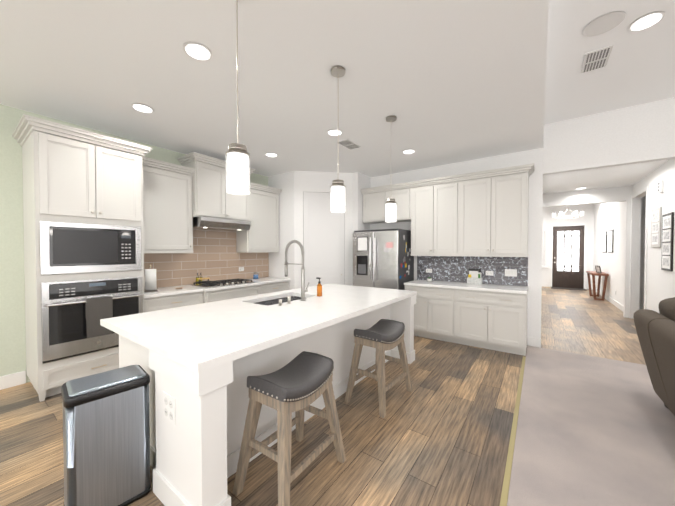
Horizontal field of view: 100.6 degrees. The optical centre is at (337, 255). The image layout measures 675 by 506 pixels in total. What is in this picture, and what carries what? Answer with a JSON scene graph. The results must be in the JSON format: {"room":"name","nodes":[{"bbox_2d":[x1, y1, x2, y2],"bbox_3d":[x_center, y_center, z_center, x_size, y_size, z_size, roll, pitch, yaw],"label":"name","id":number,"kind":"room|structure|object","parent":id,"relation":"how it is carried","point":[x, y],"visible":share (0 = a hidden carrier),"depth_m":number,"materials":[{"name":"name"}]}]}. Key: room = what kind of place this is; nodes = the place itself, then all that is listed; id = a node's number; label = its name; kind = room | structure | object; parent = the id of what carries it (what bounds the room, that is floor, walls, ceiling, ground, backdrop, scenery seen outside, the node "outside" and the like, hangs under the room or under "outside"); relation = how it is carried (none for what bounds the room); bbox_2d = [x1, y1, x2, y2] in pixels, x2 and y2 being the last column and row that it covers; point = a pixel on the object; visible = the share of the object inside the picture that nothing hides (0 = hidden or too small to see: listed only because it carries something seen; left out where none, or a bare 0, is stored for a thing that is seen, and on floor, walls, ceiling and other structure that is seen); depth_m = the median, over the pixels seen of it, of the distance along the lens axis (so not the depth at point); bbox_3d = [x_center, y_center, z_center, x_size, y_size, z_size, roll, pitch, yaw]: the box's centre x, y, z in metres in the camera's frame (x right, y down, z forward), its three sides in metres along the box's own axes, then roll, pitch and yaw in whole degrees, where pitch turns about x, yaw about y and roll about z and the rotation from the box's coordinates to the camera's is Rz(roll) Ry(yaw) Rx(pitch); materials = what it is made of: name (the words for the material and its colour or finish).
{"room":"kitchen","nodes":[
{"label":"kitchen","id":0,"kind":"room"},
{"bbox_2d":[0,104,267,382],"bbox_3d":[-3.356,-0.292,3.353,0.120,3.420,9.200,1,1,36],"label":"wall","id":1,"kind":"structure","parent":0,"point":[12,325],"depth_m":3.04,"materials":[{"name":"paint"}]},
{"bbox_2d":[143,160,194,251],"bbox_3d":[-2.564,-0.647,4.041,0.350,1.167,0.788,1,1,36],"label":"upper cabinet","id":2,"kind":"object","parent":1,"relation":"attached to","point":[177,199],"depth_m":3.96,"materials":[{"name":"white paint"}]},
{"bbox_2d":[144,228,268,287],"bbox_3d":[-2.192,0.013,4.862,0.008,0.917,2.536,1,1,36],"label":"tile backsplash","id":3,"kind":"structure","parent":1,"relation":"attached to","point":[214,256],"depth_m":4.82,"materials":[{"name":"beige tile"}]},
{"bbox_2d":[179,156,250,221],"bbox_3d":[-2.015,-1.029,4.729,0.430,0.867,0.980,1,1,36],"label":"upper cabinet","id":4,"kind":"object","parent":1,"relation":"attached to","point":[209,196],"depth_m":4.44,"materials":[{"name":"white paint"}]},
{"bbox_2d":[193,217,250,230],"bbox_3d":[-1.986,-0.514,4.717,0.500,0.153,0.900,1,1,36],"label":"range hood","id":5,"kind":"object","parent":4,"relation":"attached to","point":[216,223],"visible":0.96,"depth_m":4.52,"materials":[{"name":"silver metal"}]},
{"bbox_2d":[236,188,278,251],"bbox_3d":[-1.536,-0.671,5.468,0.350,1.167,0.768,1,1,36],"label":"upper cabinet","id":6,"kind":"object","parent":1,"relation":"attached to","point":[263,234],"depth_m":5.33,"materials":[{"name":"white paint"}]},
{"bbox_2d":[0,337,540,389],"bbox_3d":[-1.423,1.371,1.976,4.659,0.140,8.980,1,1,36],"label":"baseboard","id":7,"kind":"structure","parent":1,"relation":"attached to","point":[13,380],"depth_m":3.06,"materials":[{"name":"white wood"}]},
{"bbox_2d":[0,0,547,177],"bbox_3d":[-1.453,-1.638,1.886,4.656,0.120,9.080,1,1,36],"label":"ceiling","id":8,"kind":"structure","parent":0,"point":[444,82],"depth_m":2.47,"materials":[{"name":"white paint"}]},
{"bbox_2d":[131,103,153,112],"bbox_3d":[-2.112,-1.592,3.039,0.210,0.008,0.210,1,1,36],"label":"recessed light","id":9,"kind":"object","parent":8,"relation":"in","point":[140,107],"visible":1,"depth_m":3.03,"materials":[{"name":"white"}]},
{"bbox_2d":[183,42,212,60],"bbox_3d":[-1.083,-1.578,2.175,0.210,0.008,0.210,1,1,36],"label":"recessed light","id":10,"kind":"object","parent":8,"relation":"in","point":[197,51],"visible":1,"depth_m":2.16,"materials":[{"name":"white"}]},
{"bbox_2d":[225,0,249,194],"bbox_3d":[-0.574,-0.968,1.609,0.136,1.210,0.136,1,1,36],"label":"pendant light","id":11,"kind":"object","parent":8,"relation":"hanging from","point":[238,165],"visible":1,"depth_m":1.57,"materials":[{"name":"white glass"}]},
{"bbox_2d":[265,152,277,156],"bbox_3d":[-1.062,-1.617,4.514,0.210,0.008,0.210,1,1,36],"label":"recessed light","id":12,"kind":"object","parent":8,"relation":"in","point":[269,154],"visible":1,"depth_m":4.48,"materials":[{"name":"white"}]},
{"bbox_2d":[327,129,342,135],"bbox_3d":[-0.036,-1.603,3.663,0.210,0.008,0.210,1,1,36],"label":"recessed light","id":13,"kind":"object","parent":8,"relation":"in","point":[332,132],"visible":0.96,"depth_m":3.65,"materials":[{"name":"white"}]},
{"bbox_2d":[330,65,345,212],"bbox_3d":[0.005,-0.981,2.412,0.136,1.210,0.136,1,1,36],"label":"pendant light","id":14,"kind":"object","parent":8,"relation":"hanging from","point":[338,195],"visible":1,"depth_m":2.38,"materials":[{"name":"white glass"}]},
{"bbox_2d":[337,139,360,149],"bbox_3d":[0.171,-1.607,4.069,0.200,0.013,0.360,1,1,36],"label":"ceiling vent","id":15,"kind":"object","parent":8,"relation":"in","point":[349,144],"visible":0.98,"depth_m":4.05,"materials":[{"name":"white metal"}]},
{"bbox_2d":[385,115,396,222],"bbox_3d":[0.624,-0.996,3.272,0.136,1.210,0.136,1,1,36],"label":"pendant light","id":16,"kind":"object","parent":8,"relation":"hanging from","point":[390,210],"visible":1,"depth_m":3.23,"materials":[{"name":"white glass"}]},
{"bbox_2d":[402,149,415,153],"bbox_3d":[1.111,-1.615,4.365,0.210,0.008,0.210,1,1,36],"label":"recessed light","id":17,"kind":"object","parent":8,"relation":"in","point":[408,151],"visible":1,"depth_m":4.34,"materials":[{"name":"white"}]},
{"bbox_2d":[268,171,294,289],"bbox_3d":[-1.107,-0.132,5.725,0.760,3.020,0.128,1,1,36],"label":"wall","id":18,"kind":"structure","parent":0,"point":[284,182],"depth_m":5.60,"materials":[{"name":"white paint"}]},
{"bbox_2d":[0,286,645,505],"bbox_3d":[3.736,1.437,4.005,11.060,0.060,18.700,1,1,36],"label":"floor","id":19,"kind":"structure","parent":0,"point":[439,434],"depth_m":2.26,"materials":[{"name":"brown wood"}]},
{"bbox_2d":[12,114,151,401],"bbox_3d":[-2.874,0.060,3.231,0.808,2.720,1.049,1,1,36],"label":"tall cabinet","id":20,"kind":"object","parent":19,"relation":"on","point":[83,211],"visible":0.98,"depth_m":2.93,"materials":[{"name":"white paint"}]},
{"bbox_2d":[85,297,112,337],"bbox_3d":[-2.558,0.662,3.010,0.038,0.404,0.220,1,1,36],"label":"towel","id":21,"kind":"object","parent":20,"relation":"hanging from","point":[97,310],"visible":0.98,"depth_m":2.98,"materials":[{"name":"grey fabric"}]},
{"bbox_2d":[61,365,150,505],"bbox_3d":[-1.385,1.084,1.637,0.290,0.726,0.450,1,1,43],"label":"trash can","id":22,"kind":"object","parent":19,"relation":"on","point":[106,441],"visible":1,"depth_m":1.56,"materials":[{"name":"grey metal"}]},
{"bbox_2d":[144,293,203,312],"bbox_3d":[-2.448,0.967,3.985,0.635,0.880,0.788,1,1,36],"label":"base cabinet","id":23,"kind":"object","parent":19,"relation":"on","point":[162,298],"depth_m":3.77,"materials":[{"name":"white paint"}]},
{"bbox_2d":[144,277,290,296],"bbox_3d":[-1.905,0.496,4.663,0.715,0.040,2.536,1,1,36],"label":"countertop","id":24,"kind":"structure","parent":23,"relation":"on","point":[170,291],"depth_m":4.12,"materials":[{"name":"white stone"}]},
{"bbox_2d":[144,265,157,291],"bbox_3d":[-2.547,0.310,3.816,0.170,0.358,0.170,1,1,36],"label":"paper towel","id":25,"kind":"object","parent":24,"relation":"on","point":[150,284],"visible":1,"depth_m":3.77,"materials":[{"name":"white paper"}]},
{"bbox_2d":[190,278,256,287],"bbox_3d":[-1.865,0.452,4.646,0.520,0.046,0.890,1,1,36],"label":"cooktop","id":26,"kind":"object","parent":24,"relation":"in","point":[227,282],"visible":1,"depth_m":4.49,"materials":[{"name":"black metal"}]},
{"bbox_2d":[197,278,211,282],"bbox_3d":[-2.144,0.398,4.505,0.110,0.065,0.200,1,1,36],"label":"press","id":27,"kind":"object","parent":26,"relation":"on","point":[200,281],"visible":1,"depth_m":4.46,"materials":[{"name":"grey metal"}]},
{"bbox_2d":[253,272,258,278],"bbox_3d":[-1.586,0.395,5.442,0.100,0.134,0.100,1,1,36],"label":"candy jar","id":28,"kind":"object","parent":24,"relation":"on","point":[255,276],"visible":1,"depth_m":5.41,"materials":[{"name":"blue glass"}]},
{"bbox_2d":[204,285,259,302],"bbox_3d":[-1.907,0.956,4.685,0.695,0.880,0.980,1,1,36],"label":"base cabinet","id":29,"kind":"object","parent":19,"relation":"on","point":[249,290],"depth_m":4.41,"materials":[{"name":"white paint"}]},
{"bbox_2d":[100,296,415,505],"bbox_3d":[-0.424,0.981,3.007,1.521,0.885,2.960,1,1,36],"label":"kitchen island","id":30,"kind":"object","parent":19,"relation":"on","point":[197,420],"depth_m":1.68,"materials":[{"name":"white wood"}]},
{"bbox_2d":[100,284,415,371],"bbox_3d":[-0.405,0.517,2.985,1.485,0.045,2.970,1,1,36],"label":"island countertop","id":31,"kind":"structure","parent":30,"relation":"on","point":[199,336],"depth_m":2.18,"materials":[{"name":"white stone"}]},
{"bbox_2d":[278,296,290,305],"bbox_3d":[-0.533,0.461,2.836,0.048,0.070,0.168,1,1,36],"label":"accessories","id":32,"kind":"object","parent":31,"relation":"on","point":[288,302],"visible":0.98,"depth_m":2.86,"materials":[{"name":"silver metal"}]},
{"bbox_2d":[284,240,308,300],"bbox_3d":[-0.465,0.159,3.158,0.316,0.663,0.114,1,1,36],"label":"faucet","id":33,"kind":"object","parent":31,"relation":"on","point":[303,289],"visible":1,"depth_m":3.06,"materials":[{"name":"silver metal"}]},
{"bbox_2d":[316,277,321,296],"bbox_3d":[-0.221,0.377,3.349,0.076,0.222,0.062,1,1,36],"label":"soap bottle","id":34,"kind":"object","parent":31,"relation":"on","point":[319,289],"visible":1,"depth_m":3.33,"materials":[{"name":"orange glass"}]},
{"bbox_2d":[260,281,288,293],"bbox_3d":[-1.420,0.943,5.411,0.635,0.880,0.768,1,1,36],"label":"base cabinet","id":35,"kind":"object","parent":19,"relation":"on","point":[276,286],"depth_m":5.22,"materials":[{"name":"white paint"}]},
{"bbox_2d":[233,351,345,505],"bbox_3d":[-0.289,1.080,1.833,0.453,0.728,0.627,1,1,36],"label":"stool","id":36,"kind":"object","parent":19,"relation":"on","point":[300,383],"visible":1,"depth_m":1.70,"materials":[{"name":"leather"}]},
{"bbox_2d":[345,319,412,417],"bbox_3d":[0.429,1.063,2.831,0.463,0.728,0.634,1,1,36],"label":"stool","id":37,"kind":"object","parent":19,"relation":"on","point":[381,336],"visible":1,"depth_m":2.72,"materials":[{"name":"wood"}]},
{"bbox_2d":[353,229,413,289],"bbox_3d":[0.857,0.460,5.315,0.919,1.850,0.828,1,1,36],"label":"fridge","id":38,"kind":"object","parent":19,"relation":"on","point":[383,258],"visible":0.6,"depth_m":4.99,"materials":[{"name":"silver metal"}]},
{"bbox_2d":[404,284,455,342],"bbox_3d":[1.676,0.952,4.878,0.830,0.880,0.635,1,1,36],"label":"base cabinet","id":39,"kind":"object","parent":19,"relation":"on","point":[434,308],"depth_m":4.56,"materials":[{"name":"white paint"}]},
{"bbox_2d":[456,288,527,355],"bbox_3d":[2.388,0.961,4.365,0.925,0.880,0.635,1,1,36],"label":"base cabinet","id":40,"kind":"object","parent":19,"relation":"on","point":[490,316],"depth_m":4.08,"materials":[{"name":"white paint"}]},
{"bbox_2d":[404,280,527,295],"bbox_3d":[2.051,0.497,4.588,1.768,0.040,0.655,1,1,36],"label":"countertop","id":41,"kind":"structure","parent":40,"relation":"on","point":[523,291],"depth_m":4.37,"materials":[{"name":"white stone"}]},
{"bbox_2d":[467,268,482,283],"bbox_3d":[2.300,0.350,4.698,0.220,0.249,0.120,1,1,36],"label":"mail organizer","id":42,"kind":"object","parent":41,"relation":"on","point":[474,276],"visible":0.96,"depth_m":4.68,"materials":[{"name":"white"}]},
{"bbox_2d":[500,356,525,505],"bbox_3d":[0.134,1.460,0.474,0.033,0.012,8.360,1,1,36],"label":"trim","id":43,"kind":"structure","parent":19,"relation":"on","point":[505,488],"depth_m":2.09,"materials":[{"name":"beige wood"}]},
{"bbox_2d":[551,287,586,290],"bbox_3d":[8.883,1.286,10.790,1.040,0.014,0.570,1,1,36],"label":"door mat","id":44,"kind":"object","parent":19,"relation":"on","point":[568,288],"visible":0.98,"depth_m":10.79,"materials":[{"name":"grey fabric"}]},
{"bbox_2d":[507,346,674,505],"bbox_3d":[2.816,1.486,-1.112,6.170,0.014,8.920,1,1,36],"label":"floor carpet","id":45,"kind":"object","parent":19,"relation":"on","point":[594,431],"visible":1,"depth_m":2.20,"materials":[{"name":"beige carpet"}]},
{"bbox_2d":[633,297,674,415],"bbox_3d":[3.027,0.908,1.355,1.859,1.049,2.230,1,1,36],"label":"sofa","id":46,"kind":"object","parent":45,"relation":"on","point":[655,333],"visible":1,"depth_m":2.33,"materials":[{"name":"fabric"}]},
{"bbox_2d":[586,271,608,300],"bbox_3d":[8.041,0.928,8.691,0.360,0.800,1.250,1,1,36],"label":"console table","id":47,"kind":"object","parent":19,"relation":"on","point":[594,274],"visible":0.92,"depth_m":8.36,"materials":[{"name":"brown wood"}]},
{"bbox_2d":[595,266,601,272],"bbox_3d":[7.898,0.418,8.496,0.157,0.219,0.584,1,1,36],"label":"frames","id":48,"kind":"object","parent":47,"relation":"on","point":[598,269],"visible":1,"depth_m":8.34,"materials":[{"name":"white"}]},
{"bbox_2d":[294,171,352,288],"bbox_3d":[-0.275,-0.130,5.592,1.151,3.020,0.120,0,1,-8],"label":"wall","id":49,"kind":"structure","parent":0,"point":[310,179],"depth_m":5.49,"materials":[{"name":"white paint"}]},
{"bbox_2d":[300,188,347,287],"bbox_3d":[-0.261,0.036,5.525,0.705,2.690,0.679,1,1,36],"label":"pantry door","id":50,"kind":"structure","parent":49,"relation":"in","point":[323,235],"depth_m":5.50,"materials":[{"name":"white wood"}]},
{"bbox_2d":[353,172,370,231],"bbox_3d":[0.501,-0.133,5.785,0.120,3.020,0.510,1,1,36],"label":"wall","id":51,"kind":"structure","parent":0,"point":[361,181],"depth_m":5.58,"materials":[{"name":"white paint"}]},
{"bbox_2d":[370,97,674,337],"bbox_3d":[1.892,-0.343,5.180,6.260,3.460,0.140,1,1,36],"label":"wall","id":52,"kind":"structure","parent":0,"point":[640,133],"depth_m":4.04,"materials":[{"name":"white paint"}]},
{"bbox_2d":[361,187,411,222],"bbox_3d":[1.010,-0.957,5.501,1.016,0.597,0.350,1,1,36],"label":"upper cabinet","id":53,"kind":"object","parent":52,"relation":"attached to","point":[374,202],"depth_m":5.37,"materials":[{"name":"white paint"}]},
{"bbox_2d":[408,179,459,254],"bbox_3d":[1.754,-0.633,4.970,0.815,1.227,0.350,1,1,36],"label":"upper cabinet","id":54,"kind":"object","parent":52,"relation":"attached to","point":[435,221],"depth_m":4.80,"materials":[{"name":"white paint"}]},
{"bbox_2d":[417,256,527,285],"bbox_3d":[2.235,0.243,4.849,1.755,0.457,0.008,1,1,36],"label":"tile backsplash","id":55,"kind":"structure","parent":52,"relation":"attached to","point":[451,268],"depth_m":4.79,"materials":[{"name":"grey tile"}]},
{"bbox_2d":[486,271,492,275],"bbox_3d":[2.515,0.296,4.637,0.115,0.075,0.008,1,1,36],"label":"outlet","id":56,"kind":"object","parent":55,"relation":"attached to","point":[490,273],"depth_m":4.63,"materials":[{"name":"white plastic"}]},
{"bbox_2d":[505,269,516,276],"bbox_3d":[2.759,0.279,4.460,0.165,0.115,0.009,1,1,36],"label":"outlet","id":57,"kind":"object","parent":55,"relation":"attached to","point":[511,272],"depth_m":4.45,"materials":[{"name":"white plastic"}]},
{"bbox_2d":[460,167,531,254],"bbox_3d":[2.466,-0.624,4.457,0.940,1.227,0.350,1,1,36],"label":"upper cabinet","id":58,"kind":"object","parent":52,"relation":"attached to","point":[485,213],"depth_m":4.29,"materials":[{"name":"white paint"}]},
{"bbox_2d":[542,204,593,288],"bbox_3d":[7.898,-0.427,11.970,4.750,3.400,0.140,1,1,36],"label":"wall","id":59,"kind":"structure","parent":0,"point":[548,219],"depth_m":10.94,"materials":[{"name":"white paint"}]},
{"bbox_2d":[542,228,547,269],"bbox_3d":[8.030,-0.249,11.753,1.320,1.710,0.060,1,1,36],"label":"window","id":60,"kind":"structure","parent":59,"relation":"in","point":[544,248],"depth_m":11.44,"materials":[{"name":"white glass"}]},
{"bbox_2d":[549,223,587,288],"bbox_3d":[9.046,0.024,10.996,1.140,2.530,0.108,1,1,36],"label":"front door","id":61,"kind":"structure","parent":59,"relation":"in","point":[568,255],"depth_m":11.02,"materials":[{"name":"brown wood"}]},
{"bbox_2d":[543,185,632,317],"bbox_3d":[5.797,-0.337,6.632,1.620,3.400,0.120,1,1,36],"label":"wall","id":62,"kind":"structure","parent":0,"point":[601,195],"depth_m":6.28,"materials":[{"name":"white paint"}]},
{"bbox_2d":[543,160,667,193],"bbox_3d":[4.788,-1.564,5.211,1.620,0.100,3.330,1,1,36],"label":"ceiling","id":63,"kind":"structure","parent":0,"point":[626,175],"depth_m":5.47,"materials":[{"name":"white paint"}]},
{"bbox_2d":[544,0,674,124],"bbox_3d":[2.872,-1.925,-1.234,6.004,0.120,9.080,1,1,36],"label":"ceiling","id":64,"kind":"structure","parent":0,"point":[639,69],"depth_m":2.78,"materials":[{"name":"white paint"}]},
{"bbox_2d":[580,45,613,73],"bbox_3d":[2.552,-1.925,2.768,0.200,0.013,0.360,1,1,36],"label":"ceiling vent","id":65,"kind":"object","parent":64,"relation":"in","point":[596,59],"visible":1,"depth_m":2.75,"materials":[{"name":"white metal"}]},
{"bbox_2d":[583,11,625,36],"bbox_3d":[2.214,-1.920,2.333,0.260,0.009,0.260,1,1,36],"label":"ceiling speaker","id":66,"kind":"object","parent":64,"relation":"attached to","point":[604,23],"visible":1,"depth_m":2.32,"materials":[{"name":"white plastic"}]},
{"bbox_2d":[628,11,665,31],"bbox_3d":[2.541,-1.920,2.307,0.210,0.008,0.210,1,1,36],"label":"recessed light","id":67,"kind":"object","parent":64,"relation":"in","point":[649,20],"visible":1,"depth_m":2.29,"materials":[{"name":"white"}]},
{"bbox_2d":[593,159,674,318],"bbox_3d":[7.128,-0.343,6.966,0.150,3.400,8.880,1,1,36],"label":"wall","id":68,"kind":"structure","parent":0,"point":[660,285],"depth_m":6.02,"materials":[{"name":"white paint"}]},
{"bbox_2d":[602,231,606,252],"bbox_3d":[8.332,-0.408,8.736,0.024,0.650,0.600,1,1,36],"label":"framed picture","id":69,"kind":"object","parent":68,"relation":"attached to","point":[604,248],"visible":1,"depth_m":8.69,"materials":[{"name":"black"}]},
{"bbox_2d":[591,286,622,310],"bbox_3d":[8.084,1.263,8.432,0.040,0.140,5.430,1,1,36],"label":"baseboard","id":70,"kind":"structure","parent":68,"relation":"attached to","point":[614,302],"depth_m":7.71,"materials":[{"name":"white wood"}]},
{"bbox_2d":[608,229,613,252],"bbox_3d":[7.806,-0.396,8.006,0.024,0.650,0.600,1,1,36],"label":"framed picture","id":71,"kind":"object","parent":68,"relation":"attached to","point":[610,239],"visible":1,"depth_m":7.96,"materials":[{"name":"black"}]},
{"bbox_2d":[629,186,648,317],"bbox_3d":[6.090,0.044,5.675,0.017,2.670,1.100,1,1,36],"label":"door frame","id":72,"kind":"structure","parent":68,"relation":"attached to","point":[645,189],"depth_m":5.29,"materials":[{"name":"white wood"}]},
{"bbox_2d":[651,207,661,246],"bbox_3d":[5.465,-0.472,4.810,0.029,0.670,0.440,1,1,36],"label":"picture frame","id":73,"kind":"object","parent":68,"relation":"attached to","point":[656,220],"visible":1,"depth_m":4.75,"materials":[{"name":"grey"}]},
{"bbox_2d":[657,180,663,192],"bbox_3d":[5.338,-1.134,4.632,0.041,0.200,0.120,1,1,36],"label":"door chime","id":74,"kind":"object","parent":68,"relation":"attached to","point":[660,187],"visible":1,"depth_m":4.59,"materials":[{"name":"white plastic"}]},
{"bbox_2d":[661,212,673,270],"bbox_3d":[5.153,-0.204,4.380,0.029,0.890,0.410,1,1,36],"label":"picture frame","id":75,"kind":"object","parent":68,"relation":"attached to","point":[667,240],"visible":1,"depth_m":4.33,"materials":[{"name":"black"}]},
{"bbox_2d":[639,196,645,309],"bbox_3d":[7.404,-0.131,6.266,1.180,3.000,0.100,1,1,36],"label":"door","id":76,"kind":"structure","parent":0,"point":[642,247],"depth_m":6.47,"materials":[{"name":"grey wood"}]},
{"bbox_3d":[6.222,-2.040,9.717,4.630,0.100,5.430,1,1,36],"label":"ceiling","id":77,"kind":"structure","parent":0,"visible":0},
{"bbox_2d":[552,207,583,218],"bbox_3d":[7.663,-1.617,9.321,0.808,0.730,0.744,1,1,36],"label":"chandelier","id":78,"kind":"object","parent":77,"relation":"hanging from","point":[574,214],"visible":0.9,"depth_m":9.28,"materials":[{"name":"silver metal"}]}
]}

